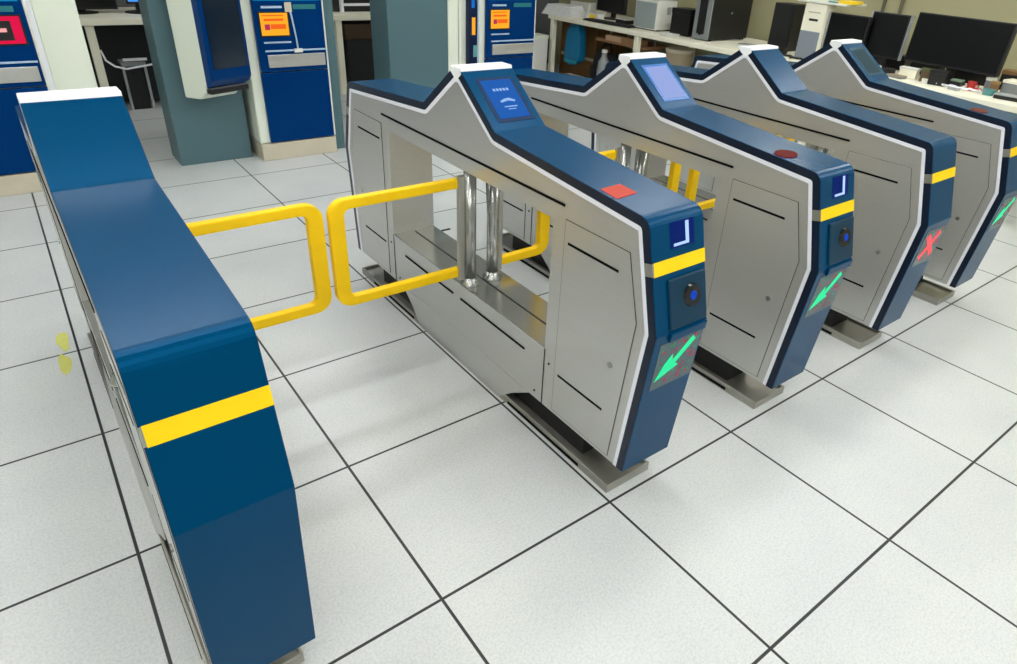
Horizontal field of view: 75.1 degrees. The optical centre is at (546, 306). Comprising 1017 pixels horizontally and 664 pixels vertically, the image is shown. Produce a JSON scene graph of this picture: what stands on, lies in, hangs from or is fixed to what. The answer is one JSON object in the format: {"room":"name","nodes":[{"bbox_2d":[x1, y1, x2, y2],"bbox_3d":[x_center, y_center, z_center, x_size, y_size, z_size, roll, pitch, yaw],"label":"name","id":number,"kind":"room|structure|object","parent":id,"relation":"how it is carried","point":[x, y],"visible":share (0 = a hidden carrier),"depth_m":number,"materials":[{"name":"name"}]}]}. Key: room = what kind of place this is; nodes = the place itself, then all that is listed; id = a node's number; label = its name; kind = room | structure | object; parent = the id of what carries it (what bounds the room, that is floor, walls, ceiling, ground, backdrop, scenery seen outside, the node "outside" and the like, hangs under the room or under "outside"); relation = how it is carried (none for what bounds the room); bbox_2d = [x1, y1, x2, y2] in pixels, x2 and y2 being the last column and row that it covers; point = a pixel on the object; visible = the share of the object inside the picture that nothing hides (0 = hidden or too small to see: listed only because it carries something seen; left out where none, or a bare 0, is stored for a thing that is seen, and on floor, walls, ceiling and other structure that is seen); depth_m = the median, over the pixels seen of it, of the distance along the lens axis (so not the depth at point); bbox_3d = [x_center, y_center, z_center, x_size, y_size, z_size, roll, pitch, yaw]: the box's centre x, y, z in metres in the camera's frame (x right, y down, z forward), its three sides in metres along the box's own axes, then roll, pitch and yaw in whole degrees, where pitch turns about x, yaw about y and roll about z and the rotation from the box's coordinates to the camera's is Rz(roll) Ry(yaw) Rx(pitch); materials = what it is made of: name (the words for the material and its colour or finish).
{"room":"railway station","nodes":[
{"label":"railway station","id":0,"kind":"room"},
{"bbox_2d":[116,0,558,62],"bbox_3d":[-3.518,-3.391,5.946,9.350,2.750,0.100,-18,36,-34],"label":"wall","id":1,"kind":"structure","parent":0,"point":[542,22],"depth_m":8.76,"materials":[{"name":"grey paint"}]},
{"bbox_2d":[0,63,1016,663],"bbox_3d":[-0.476,-0.029,3.215,9.350,0.080,10.100,-18,36,-34],"label":"floor","id":2,"kind":"structure","parent":0,"point":[864,512],"depth_m":2.09,"materials":[{"name":"tile"}]},
{"bbox_2d":[0,0,50,196],"bbox_3d":[-3.237,-1.482,3.736,0.555,1.620,0.524,-18,36,-34],"label":"kiosk","id":3,"kind":"object","parent":2,"relation":"on","point":[22,70],"visible":0.67,"depth_m":3.75,"materials":[{"name":"beige paint"}]},
{"bbox_2d":[0,21,14,40],"bbox_3d":[-2.977,-1.493,3.578,0.133,0.100,0.002,-18,36,-34],"label":"picture","id":4,"kind":"object","parent":3,"relation":"attached to","point":[7,28],"depth_m":3.60,"materials":[{"name":"black"}]},
{"bbox_2d":[0,66,41,83],"bbox_3d":[-3.070,-1.268,3.640,0.450,0.082,0.012,-18,36,-34],"label":"tray","id":5,"kind":"object","parent":3,"relation":"on","point":[8,74],"depth_m":3.71,"materials":[{"name":"metal"}]},
{"bbox_2d":[24,0,97,90],"bbox_3d":[-2.978,-1.625,4.021,0.245,1.620,0.420,-18,36,-34],"label":"pillar","id":6,"kind":"structure","parent":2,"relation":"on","point":[57,29],"depth_m":3.88,"materials":[{"name":"paint"}]},
{"bbox_2d":[56,332,71,374],"bbox_3d":[-1.894,0.181,2.589,0.043,0.001,0.349,-16,35,-32],"label":"footprints","id":7,"kind":"object","parent":2,"relation":"on","point":[65,363],"depth_m":2.57,"materials":[{"name":"yellow paint"}]},
{"bbox_2d":[117,57,155,109],"bbox_3d":[-3.572,-1.955,5.761,0.200,0.425,0.180,-18,36,-34],"label":"case","id":8,"kind":"object","parent":2,"relation":"on","point":[135,82],"visible":0.93,"depth_m":5.71,"materials":[{"name":"black plastic"}]},
{"bbox_2d":[117,59,145,66],"bbox_3d":[-3.570,-2.098,5.678,0.185,0.035,0.175,-18,36,-34],"label":"tray","id":9,"kind":"object","parent":8,"relation":"on","point":[122,62],"depth_m":5.62,"materials":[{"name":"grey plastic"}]},
{"bbox_2d":[15,86,331,663],"bbox_3d":[-0.992,-0.072,1.978,0.679,1.144,2.007,-19,36,-34],"label":"gate","id":10,"kind":"object","parent":2,"relation":"on","point":[178,357],"visible":1,"depth_m":1.23,"materials":[{"name":"metal"}]},
{"bbox_2d":[82,300,140,458],"bbox_3d":[-1.181,0.184,1.961,0.196,0.004,1.090,-19,36,-34],"label":"tray","id":11,"kind":"object","parent":10,"relation":"on","point":[86,304],"depth_m":2.01,"materials":[{"name":"silver metal"}]},
{"bbox_2d":[138,0,252,165],"bbox_3d":[-2.373,-1.793,4.393,0.475,1.620,0.280,-18,36,-34],"label":"pillar","id":12,"kind":"structure","parent":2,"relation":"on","point":[214,129],"depth_m":4.50,"materials":[{"name":"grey paint"}]},
{"bbox_2d":[166,0,250,98],"bbox_3d":[-2.136,-1.869,4.089,0.364,1.124,0.294,19,32,24],"label":"display unit","id":13,"kind":"object","parent":12,"relation":"attached to","point":[209,35],"visible":1,"depth_m":4.10,"materials":[{"name":"beige paint"}]},
{"bbox_2d":[79,7,370,101],"bbox_3d":[-2.652,-2.522,6.545,5.730,0.752,0.800,-18,36,-34],"label":"desk","id":14,"kind":"object","parent":2,"relation":"on","point":[119,34],"visible":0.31,"depth_m":5.70,"materials":[{"name":"beige laminate"}]},
{"bbox_2d":[75,0,117,14],"bbox_3d":[-3.854,-2.603,5.399,0.520,0.370,0.240,-18,36,-34],"label":"monitor","id":15,"kind":"object","parent":14,"relation":"on","point":[84,7],"visible":0.61,"depth_m":5.47,"materials":[{"name":"black plastic"}]},
{"bbox_2d":[100,50,151,69],"bbox_3d":[-3.510,-2.073,5.542,0.377,0.158,0.084,-18,36,-34],"label":"cable","id":16,"kind":"object","parent":14,"relation":"hanging from","point":[101,52],"visible":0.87,"depth_m":5.51,"materials":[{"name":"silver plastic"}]},
{"bbox_2d":[125,0,140,13],"bbox_3d":[-3.502,-2.709,5.624,0.240,0.375,0.240,-18,36,-34],"label":"monitor","id":17,"kind":"object","parent":14,"relation":"on","point":[137,11],"visible":0.45,"depth_m":5.62,"materials":[{"name":"black plastic"}]},
{"bbox_2d":[332,0,369,11],"bbox_3d":[-1.948,-3.188,6.737,0.600,0.300,0.350,-18,36,-34],"label":"shelf","id":18,"kind":"object","parent":14,"relation":"on","point":[337,5],"visible":0.67,"depth_m":6.62,"materials":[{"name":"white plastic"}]},
{"bbox_2d":[240,0,336,160],"bbox_3d":[-1.911,-1.915,4.664,0.545,1.620,0.540,-18,36,-34],"label":"kiosk","id":19,"kind":"object","parent":2,"relation":"on","point":[288,103],"visible":0.95,"depth_m":4.63,"materials":[{"name":"beige paint"}]},
{"bbox_2d":[268,53,325,67],"bbox_3d":[-1.731,-1.711,4.586,0.394,0.082,0.012,-18,36,-34],"label":"tray","id":20,"kind":"object","parent":19,"relation":"on","point":[275,60],"depth_m":4.58,"materials":[{"name":"metal"}]},
{"bbox_2d":[323,0,344,148],"bbox_3d":[-1.655,-2.000,4.845,0.085,1.620,0.320,-18,36,-34],"label":"pillar","id":21,"kind":"structure","parent":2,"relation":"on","point":[327,4],"depth_m":4.86,"materials":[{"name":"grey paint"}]},
{"bbox_2d":[341,20,374,82],"bbox_3d":[-1.900,-2.602,6.870,0.480,0.660,0.280,-18,36,-34],"label":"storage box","id":22,"kind":"object","parent":2,"relation":"on","point":[357,34],"visible":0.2,"depth_m":6.69,"materials":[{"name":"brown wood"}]},
{"bbox_2d":[369,0,457,88],"bbox_3d":[-1.042,-2.176,5.232,0.605,1.620,0.305,-18,36,-34],"label":"pillar","id":23,"kind":"structure","parent":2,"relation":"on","point":[414,41],"depth_m":5.13,"materials":[{"name":"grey paint"}]},
{"bbox_2d":[458,0,478,64],"bbox_3d":[-0.721,-2.275,5.446,0.150,1.620,0.368,-18,36,-34],"label":"side wing","id":24,"kind":"object","parent":2,"relation":"on","point":[468,10],"visible":0.28,"depth_m":5.34},
{"bbox_2d":[479,0,535,68],"bbox_3d":[-0.470,-2.397,5.692,0.565,1.620,0.524,-18,36,-34],"label":"kiosk","id":25,"kind":"object","parent":2,"relation":"on","point":[506,27],"visible":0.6,"depth_m":5.51,"materials":[{"name":"beige paint"}]},
{"bbox_2d":[492,43,532,54],"bbox_3d":[-0.287,-2.189,5.607,0.420,0.082,0.012,-18,36,-34],"label":"tray","id":26,"kind":"object","parent":25,"relation":"on","point":[497,48],"depth_m":5.60,"materials":[{"name":"metal"}]},
{"bbox_2d":[326,62,706,492],"bbox_3d":[-0.348,-0.276,2.419,0.903,1.141,2.015,-18,36,-34],"label":"gate","id":27,"kind":"object","parent":2,"relation":"on","point":[601,368],"visible":1,"depth_m":2.14,"materials":[{"name":"metal"}]},
{"bbox_2d":[394,225,547,347],"bbox_3d":[-0.261,-0.116,2.603,0.196,0.004,1.090,-18,36,-34],"label":"tray","id":28,"kind":"object","parent":27,"relation":"on","point":[514,304],"depth_m":2.52,"materials":[{"name":"silver metal"}]},
{"bbox_2d":[533,33,548,70],"bbox_3d":[-0.143,-2.890,7.713,0.230,0.540,0.210,-18,36,-34],"label":"bin","id":29,"kind":"object","parent":2,"relation":"on","point":[541,40],"visible":0.4,"depth_m":7.61,"materials":[{"name":"white plastic"}]},
{"bbox_2d":[559,21,626,77],"bbox_3d":[0.555,-3.091,8.031,0.500,0.660,0.620,-18,36,-34],"label":"storage cabinet","id":30,"kind":"object","parent":2,"relation":"on","point":[582,69],"visible":0.27,"depth_m":7.83,"materials":[{"name":"brown wood"}]},
{"bbox_2d":[561,51,593,61],"bbox_3d":[0.370,-2.994,7.908,0.020,0.030,0.600,-18,36,-34],"label":"shelf","id":31,"kind":"object","parent":30,"relation":"attached to","point":[588,58],"depth_m":7.78,"materials":[{"name":"brown wood"}]},
{"bbox_2d":[596,49,608,75],"bbox_3d":[0.615,-2.547,7.232,0.140,0.500,0.140,-18,36,-34],"label":"bottle","id":32,"kind":"object","parent":2,"relation":"on","point":[603,60],"visible":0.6,"depth_m":7.13,"materials":[{"name":"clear plastic"}]},
{"bbox_2d":[590,43,618,78],"bbox_3d":[0.662,-2.692,7.466,0.343,0.530,0.361,5,29,2],"label":"bag","id":33,"kind":"object","parent":2,"relation":"on","point":[612,57],"visible":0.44,"depth_m":7.35,"materials":[{"name":"black fabric"}]},
{"bbox_2d":[486,52,854,408],"bbox_3d":[0.345,-0.505,2.909,0.676,1.141,2.015,-18,36,-34],"label":"gate","id":34,"kind":"object","parent":2,"relation":"on","point":[779,250],"visible":0.67,"depth_m":2.43,"materials":[{"name":"metal"}]},
{"bbox_2d":[666,46,694,66],"bbox_3d":[1.317,-2.295,6.734,0.292,0.630,0.292,-18,36,-34],"label":"waste bin","id":35,"kind":"object","parent":2,"relation":"on","point":[679,56],"visible":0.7,"depth_m":6.52,"materials":[{"name":"beige plastic"}]},
{"bbox_2d":[591,44,956,348],"bbox_3d":[0.950,-0.708,3.341,0.676,1.141,2.007,-18,36,-34],"label":"gate","id":36,"kind":"object","parent":2,"relation":"on","point":[904,171],"visible":0.48,"depth_m":2.82,"materials":[{"name":"metal"}]},
{"bbox_2d":[649,175,715,209],"bbox_3d":[0.950,-0.516,3.459,0.196,0.004,1.090,-18,36,-34],"label":"tray","id":37,"kind":"object","parent":36,"relation":"on","point":[701,195],"depth_m":3.66,"materials":[{"name":"silver metal"}]},
{"bbox_2d":[548,13,1016,221],"bbox_3d":[1.978,-2.047,6.247,0.950,0.752,5.250,-18,36,-34],"label":"desk","id":38,"kind":"object","parent":2,"relation":"on","point":[724,46],"visible":0.22,"depth_m":6.24,"materials":[{"name":"beige laminate"}]},
{"bbox_2d":[542,3,585,17],"bbox_3d":[0.208,-3.386,7.541,0.420,0.107,0.310,25,36,33],"label":"paper stack","id":39,"kind":"object","parent":38,"relation":"on","point":[557,9],"visible":0.94,"depth_m":7.45,"materials":[{"name":"white paper"}]},
{"bbox_2d":[564,24,585,64],"bbox_3d":[0.331,-3.011,7.574,0.124,0.464,0.265,-18,36,-34],"label":"bag","id":40,"kind":"object","parent":38,"relation":"hanging from","point":[575,44],"visible":0.91,"depth_m":7.52,"materials":[{"name":"blue fabric"}]},
{"bbox_2d":[570,0,606,14],"bbox_3d":[0.501,-3.556,7.854,0.310,0.130,0.310,-23,39,-38],"label":"tray","id":41,"kind":"object","parent":38,"relation":"on","point":[588,7],"visible":0.38,"depth_m":7.71,"materials":[{"name":"white plastic"}]},
{"bbox_2d":[586,12,603,19],"bbox_3d":[0.543,-3.254,7.397,0.102,0.055,0.200,-18,36,-34],"label":"box","id":42,"kind":"object","parent":38,"relation":"on","point":[588,14],"visible":0.86,"depth_m":7.35,"materials":[{"name":"white plastic"}]},
{"bbox_2d":[583,18,616,24],"bbox_3d":[0.580,-3.078,7.123,0.140,0.021,0.420,-18,36,-34],"label":"keyboard","id":43,"kind":"object","parent":38,"relation":"on","point":[586,19],"visible":0.98,"depth_m":7.08,"materials":[{"name":"black plastic"}]},
{"bbox_2d":[596,0,627,19],"bbox_3d":[0.766,-3.457,7.401,0.240,0.434,0.512,-15,34,-30],"label":"monitor","id":44,"kind":"object","parent":38,"relation":"on","point":[615,7],"visible":0.8,"depth_m":7.39,"materials":[{"name":"black plastic"}]},
{"bbox_2d":[609,22,636,27],"bbox_3d":[0.799,-2.944,6.911,0.140,0.021,0.280,-23,39,-38],"label":"keyboard","id":45,"kind":"object","parent":38,"relation":"on","point":[617,23],"visible":1,"depth_m":6.86,"materials":[{"name":"black plastic"}]},
{"bbox_2d":[616,18,633,23],"bbox_3d":[0.846,-3.085,7.138,0.126,0.050,0.166,-18,36,-34],"label":"dock","id":46,"kind":"object","parent":38,"relation":"on","point":[619,20],"visible":0.77,"depth_m":7.09,"materials":[{"name":"black plastic"}]},
{"bbox_2d":[596,31,668,49],"bbox_3d":[0.916,-2.862,7.028,0.410,0.133,0.720,-18,36,-34],"label":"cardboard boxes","id":47,"kind":"object","parent":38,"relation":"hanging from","point":[614,39],"visible":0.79,"depth_m":6.88,"materials":[{"name":"brown cardboard"}]},
{"bbox_2d":[634,0,676,31],"bbox_3d":[1.116,-2.995,6.776,0.286,0.280,0.312,-18,36,-34],"label":"computer tower","id":48,"kind":"object","parent":38,"relation":"on","point":[653,15],"visible":0.94,"depth_m":6.67,"materials":[{"name":"white plastic"}]},
{"bbox_2d":[667,7,671,14],"bbox_3d":[1.238,-2.981,6.665,0.056,0.070,0.002,-18,36,-34],"label":"vent","id":49,"kind":"object","parent":48,"relation":"attached to","point":[669,9],"depth_m":6.67,"materials":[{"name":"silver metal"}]},
{"bbox_2d":[659,32,679,36],"bbox_3d":[1.197,-2.649,6.433,0.126,0.020,0.166,-23,39,-38],"label":"notebook","id":50,"kind":"object","parent":38,"relation":"on","point":[661,33],"visible":1,"depth_m":6.41,"materials":[{"name":"white paper"}]},
{"bbox_2d":[670,7,695,36],"bbox_3d":[1.385,-2.804,6.508,0.206,0.240,0.246,-18,36,-34],"label":"speaker","id":51,"kind":"object","parent":38,"relation":"on","point":[682,20],"visible":0.72,"depth_m":6.43,"materials":[{"name":"black plastic"}]},
{"bbox_2d":[692,0,752,40],"bbox_3d":[1.692,-2.803,6.318,0.608,0.460,0.192,-18,36,-34],"label":"computer tower","id":52,"kind":"object","parent":38,"relation":"on","point":[714,19],"visible":1,"depth_m":6.23,"materials":[{"name":"black plastic"}]},
{"bbox_2d":[738,43,755,46],"bbox_3d":[1.830,-2.344,5.949,0.106,0.035,0.186,-18,36,-34],"label":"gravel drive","id":53,"kind":"object","parent":38,"relation":"on","point":[739,44],"visible":0.47,"depth_m":5.95,"materials":[{"name":"white plastic"}]},
{"bbox_2d":[778,46,788,53],"bbox_3d":[1.993,-2.255,5.796,0.106,0.050,0.226,-23,39,-38],"label":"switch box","id":54,"kind":"object","parent":38,"relation":"on","point":[783,50],"visible":0.41,"depth_m":5.72,"materials":[{"name":"black plastic"}]},
{"bbox_2d":[767,2,805,51],"bbox_3d":[2.163,-2.512,5.933,0.205,0.385,0.210,-18,36,-34],"label":"speaker","id":55,"kind":"object","parent":38,"relation":"on","point":[787,19],"visible":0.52,"depth_m":5.86},
{"bbox_2d":[768,4,794,47],"bbox_3d":[2.085,-2.490,5.875,0.005,0.355,0.190,-18,36,-34],"label":"grille","id":56,"kind":"object","parent":55,"relation":"attached to","point":[783,20],"depth_m":5.86,"materials":[{"name":"black plastic"}]},
{"bbox_2d":[782,54,802,59],"bbox_3d":[1.998,-2.130,5.596,0.094,0.028,0.426,-18,36,-34],"label":"cord","id":57,"kind":"object","parent":38,"relation":"on","point":[785,55],"visible":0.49,"depth_m":5.50,"materials":[{"name":"black plastic"}]},
{"bbox_2d":[794,2,835,58],"bbox_3d":[2.219,-2.271,5.463,0.146,0.430,0.190,-18,36,-34],"label":"computer tower","id":58,"kind":"object","parent":38,"relation":"on","point":[816,15],"visible":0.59,"depth_m":5.40,"materials":[{"name":"white plastic"}]},
{"bbox_2d":[798,0,866,6],"bbox_3d":[2.337,-2.480,5.366,0.340,0.036,0.450,-18,36,-34],"label":"tray","id":59,"kind":"object","parent":58,"relation":"on","point":[844,3],"visible":1,"depth_m":5.23,"materials":[{"name":"white plastic"}]},
{"bbox_2d":[820,11,872,48],"bbox_3d":[2.418,-2.148,5.316,0.240,0.384,0.342,-20,37,-35],"label":"monitor","id":60,"kind":"object","parent":38,"relation":"on","point":[839,26],"visible":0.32,"depth_m":5.24,"materials":[{"name":"black plastic"}]},
{"bbox_2d":[882,67,896,73],"bbox_3d":[2.617,-1.798,5.056,0.066,0.050,0.086,-11,32,-24],"label":"adapter","id":61,"kind":"object","parent":38,"relation":"on","point":[886,70],"visible":0.72,"depth_m":5.03,"materials":[{"name":"black plastic"}]},
{"bbox_2d":[865,10,914,66],"bbox_3d":[2.658,-2.067,5.159,0.240,0.424,0.307,-20,37,-36],"label":"monitor","id":62,"kind":"object","parent":38,"relation":"on","point":[888,35],"visible":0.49,"depth_m":5.09,"materials":[{"name":"black plastic"}]},
{"bbox_2d":[873,54,910,69],"bbox_3d":[2.818,-2.007,5.391,0.146,0.110,0.266,-23,39,-38],"label":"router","id":63,"kind":"object","parent":38,"relation":"on","point":[895,64],"visible":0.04,"depth_m":5.32,"materials":[{"name":"black plastic"}]},
{"bbox_2d":[886,73,907,78],"bbox_3d":[2.640,-1.737,4.980,0.086,0.020,0.126,-14,34,-29],"label":"pad","id":64,"kind":"object","parent":38,"relation":"on","point":[893,75],"visible":0.86,"depth_m":4.96,"materials":[{"name":"beige paper"}]},
{"bbox_2d":[898,66,920,78],"bbox_3d":[2.745,-1.770,4.995,0.066,0.075,0.136,-20,37,-36],"label":"box","id":65,"kind":"object","parent":38,"relation":"on","point":[911,72],"visible":0.9,"depth_m":4.97,"materials":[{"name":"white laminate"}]},
{"bbox_2d":[921,78,927,83],"bbox_3d":[2.775,-1.649,4.830,0.056,0.030,0.046,22,34,29],"label":"charger","id":66,"kind":"object","parent":38,"relation":"on","point":[924,80],"visible":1,"depth_m":4.82,"materials":[{"name":"white plastic"}]},
{"bbox_2d":[918,67,931,80],"bbox_3d":[2.809,-1.717,4.894,0.066,0.090,0.066,21,34,28],"label":"tape dispenser","id":67,"kind":"object","parent":38,"relation":"on","point":[925,72],"visible":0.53,"depth_m":4.87,"materials":[{"name":"brown plastic"}]},
{"bbox_2d":[910,62,944,73],"bbox_3d":[2.994,-1.888,5.179,0.126,0.130,0.226,-14,34,-29],"label":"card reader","id":68,"kind":"object","parent":38,"relation":"on","point":[913,64],"visible":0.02,"depth_m":5.16,"materials":[{"name":"black plastic"}]},
{"bbox_2d":[927,69,950,86],"bbox_3d":[2.839,-1.657,4.780,0.116,0.100,0.086,25,36,33],"label":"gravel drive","id":69,"kind":"object","parent":38,"relation":"on","point":[938,76],"visible":0.98,"depth_m":4.75,"materials":[{"name":"black plastic"}]},
{"bbox_2d":[947,85,961,90],"bbox_3d":[2.868,-1.535,4.643,0.046,0.025,0.086,-8,31,-20],"label":"charger","id":70,"kind":"object","parent":38,"relation":"on","point":[951,87],"visible":1,"depth_m":4.63,"materials":[{"name":"white plastic"}]},
{"bbox_2d":[950,78,964,86],"bbox_3d":[2.939,-1.596,4.730,0.076,0.055,0.076,-23,39,-38],"label":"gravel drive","id":71,"kind":"object","parent":38,"relation":"on","point":[958,82],"visible":0.8,"depth_m":4.71,"materials":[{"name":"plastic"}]},
{"bbox_2d":[936,83,980,91],"bbox_3d":[2.915,-1.553,4.676,0.050,0.025,0.310,-18,36,-34],"label":"cord","id":72,"kind":"object","parent":38,"relation":"on","point":[942,84],"visible":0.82,"depth_m":4.63,"materials":[{"name":"white plastic"}]},
{"bbox_2d":[904,12,1016,85],"bbox_3d":[2.996,-1.863,4.811,0.240,0.449,0.690,-16,35,-31],"label":"monitor","id":73,"kind":"object","parent":38,"relation":"on","point":[952,43],"visible":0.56,"depth_m":4.74,"materials":[{"name":"black plastic"}]},
{"bbox_2d":[967,81,979,90],"bbox_3d":[3.001,-1.553,4.655,0.060,0.060,0.075,0,29,-7],"label":"cup","id":74,"kind":"object","parent":38,"relation":"on","point":[971,84],"visible":0.87,"depth_m":4.64,"materials":[{"name":"red plastic"}]},
{"bbox_2d":[954,70,995,85],"bbox_3d":[3.198,-1.753,4.973,0.146,0.120,0.306,-18,36,-34],"label":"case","id":75,"kind":"object","parent":38,"relation":"on","point":[967,76],"visible":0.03,"depth_m":4.92,"materials":[{"name":"plastic"}]},
{"bbox_2d":[982,88,996,95],"bbox_3d":[3.039,-1.470,4.532,0.080,0.040,0.096,1,29,-5],"label":"cup","id":76,"kind":"object","parent":38,"relation":"on","point":[986,91],"visible":0.9,"depth_m":4.52,"materials":[{"name":"teal plastic"}]},
{"bbox_2d":[983,77,997,87],"bbox_3d":[3.139,-1.572,4.674,0.066,0.090,0.056,18,32,24],"label":"cable box","id":77,"kind":"object","parent":38,"relation":"on","point":[987,84],"visible":0.64,"depth_m":4.65,"materials":[{"name":"grey plastic"}]},
{"bbox_2d":[990,81,1001,91],"bbox_3d":[3.120,-1.524,4.597,0.056,0.080,0.056,25,36,33],"label":"box","id":78,"kind":"object","parent":38,"relation":"on","point":[995,85],"visible":0.73,"depth_m":4.57,"materials":[{"name":"brown cardboard"}]},
{"bbox_2d":[993,92,1016,101],"bbox_3d":[3.127,-1.393,4.416,0.106,0.030,0.226,-23,39,-38],"label":"tool case","id":79,"kind":"object","parent":38,"relation":"on","point":[999,95],"visible":1,"depth_m":4.42,"materials":[{"name":"black plastic"}]},
{"bbox_2d":[999,69,1016,87],"bbox_3d":[3.382,-1.632,4.769,0.126,0.130,0.166,-23,39,-38],"label":"case","id":80,"kind":"object","parent":38,"relation":"on","point":[1006,73],"visible":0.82,"depth_m":4.74,"materials":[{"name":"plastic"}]},
{"bbox_2d":[1000,78,1016,94],"bbox_3d":[3.237,-1.509,4.564,0.126,0.100,0.126,-14,34,-29],"label":"box","id":81,"kind":"object","parent":38,"relation":"on","point":[1009,86],"visible":0.76,"depth_m":4.54,"materials":[{"name":"grey plastic"}]},
{"bbox_2d":[679,39,1016,305],"bbox_3d":[1.498,-0.890,3.728,0.556,1.144,2.007,-18,36,-34],"label":"gate","id":82,"kind":"object","parent":2,"relation":"on","point":[985,178],"visible":0.51,"depth_m":3.22,"materials":[{"name":"metal"}]},
{"bbox_2d":[555,0,1016,113],"bbox_3d":[3.331,-2.493,5.156,0.100,2.750,10.100,-18,36,-34],"label":"wall","id":83,"kind":"structure","parent":0,"point":[762,11],"depth_m":5.62,"materials":[{"name":"paint"}]},
{"bbox_2d":[880,0,886,11],"bbox_3d":[2.924,-3.221,5.269,0.028,1.620,0.028,-18,36,-34],"label":"conduit","id":84,"kind":"object","parent":83,"relation":"attached to","point":[884,1],"visible":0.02,"depth_m":5.63,"materials":[{"name":"yellow"}]},
{"bbox_2d":[897,0,904,13],"bbox_3d":[3.016,-3.158,5.168,0.028,1.620,0.028,-18,36,-34],"label":"conduit","id":85,"kind":"object","parent":83,"relation":"attached to","point":[902,1],"visible":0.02,"depth_m":5.52,"materials":[{"name":"yellow"}]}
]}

